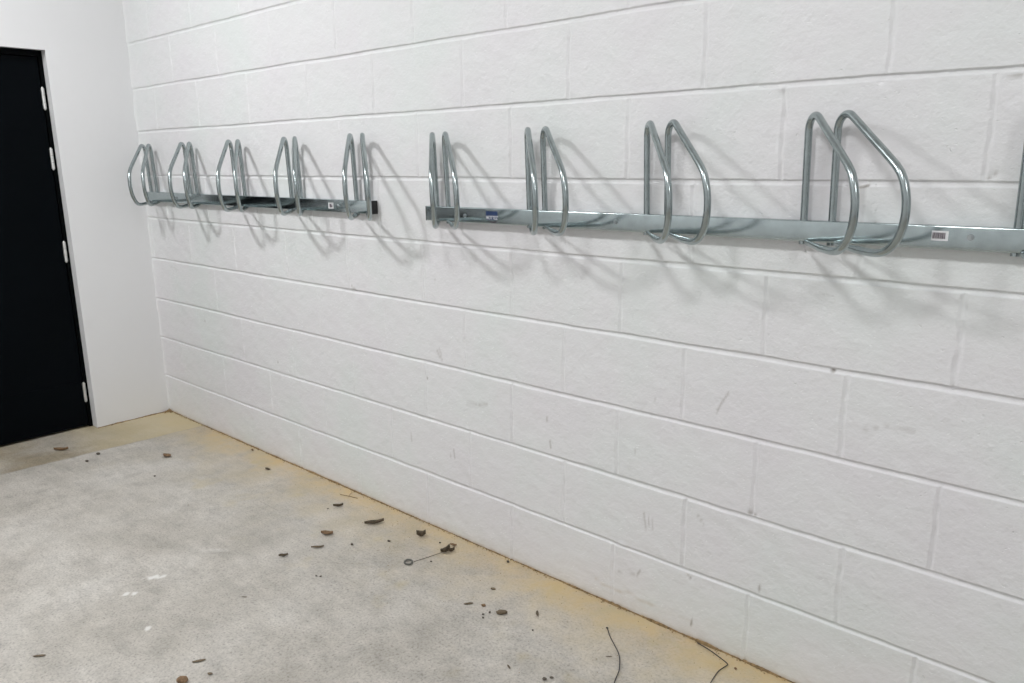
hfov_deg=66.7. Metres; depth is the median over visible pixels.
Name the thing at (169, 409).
dirt
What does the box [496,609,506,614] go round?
chip
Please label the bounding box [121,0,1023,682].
wall
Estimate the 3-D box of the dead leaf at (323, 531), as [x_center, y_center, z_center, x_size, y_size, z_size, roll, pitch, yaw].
[-0.725,0.749,3.046,0.042,0.016,0.033,11,17,41]
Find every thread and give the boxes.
[607,628,619,682]
[697,642,727,682]
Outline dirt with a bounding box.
[98,408,794,682]
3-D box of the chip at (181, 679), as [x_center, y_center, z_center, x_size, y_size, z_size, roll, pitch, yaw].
[-0.929,0.952,2.191,0.032,0.013,0.028,-5,14,-17]
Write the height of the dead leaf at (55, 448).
0.019 m
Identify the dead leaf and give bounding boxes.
[53,447,67,449]
[321,530,332,534]
[364,518,383,523]
[416,529,425,535]
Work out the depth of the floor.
2.65 m
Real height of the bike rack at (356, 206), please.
0.320 m
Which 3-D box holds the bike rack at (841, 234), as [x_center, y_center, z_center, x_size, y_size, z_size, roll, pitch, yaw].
[0.417,-0.415,2.021,2.090,0.335,0.208,11,17,41]
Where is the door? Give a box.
[0,47,92,445]
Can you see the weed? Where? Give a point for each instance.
(447, 548)
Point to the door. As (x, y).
(44, 387)
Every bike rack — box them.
[127,133,377,220]
[425,110,1023,258]
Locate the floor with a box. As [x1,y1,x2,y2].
[0,412,791,682]
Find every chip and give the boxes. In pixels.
[176,676,187,682]
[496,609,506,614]
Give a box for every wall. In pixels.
[0,0,167,427]
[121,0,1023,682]
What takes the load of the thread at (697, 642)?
on the floor
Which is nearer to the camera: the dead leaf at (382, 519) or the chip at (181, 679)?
the chip at (181, 679)
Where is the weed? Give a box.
[404,544,454,564]
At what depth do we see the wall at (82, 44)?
4.16 m
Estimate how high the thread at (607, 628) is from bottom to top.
0.004 m
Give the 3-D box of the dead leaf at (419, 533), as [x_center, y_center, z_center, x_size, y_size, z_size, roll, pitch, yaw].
[-0.354,0.745,3.020,0.028,0.029,0.028,11,17,41]

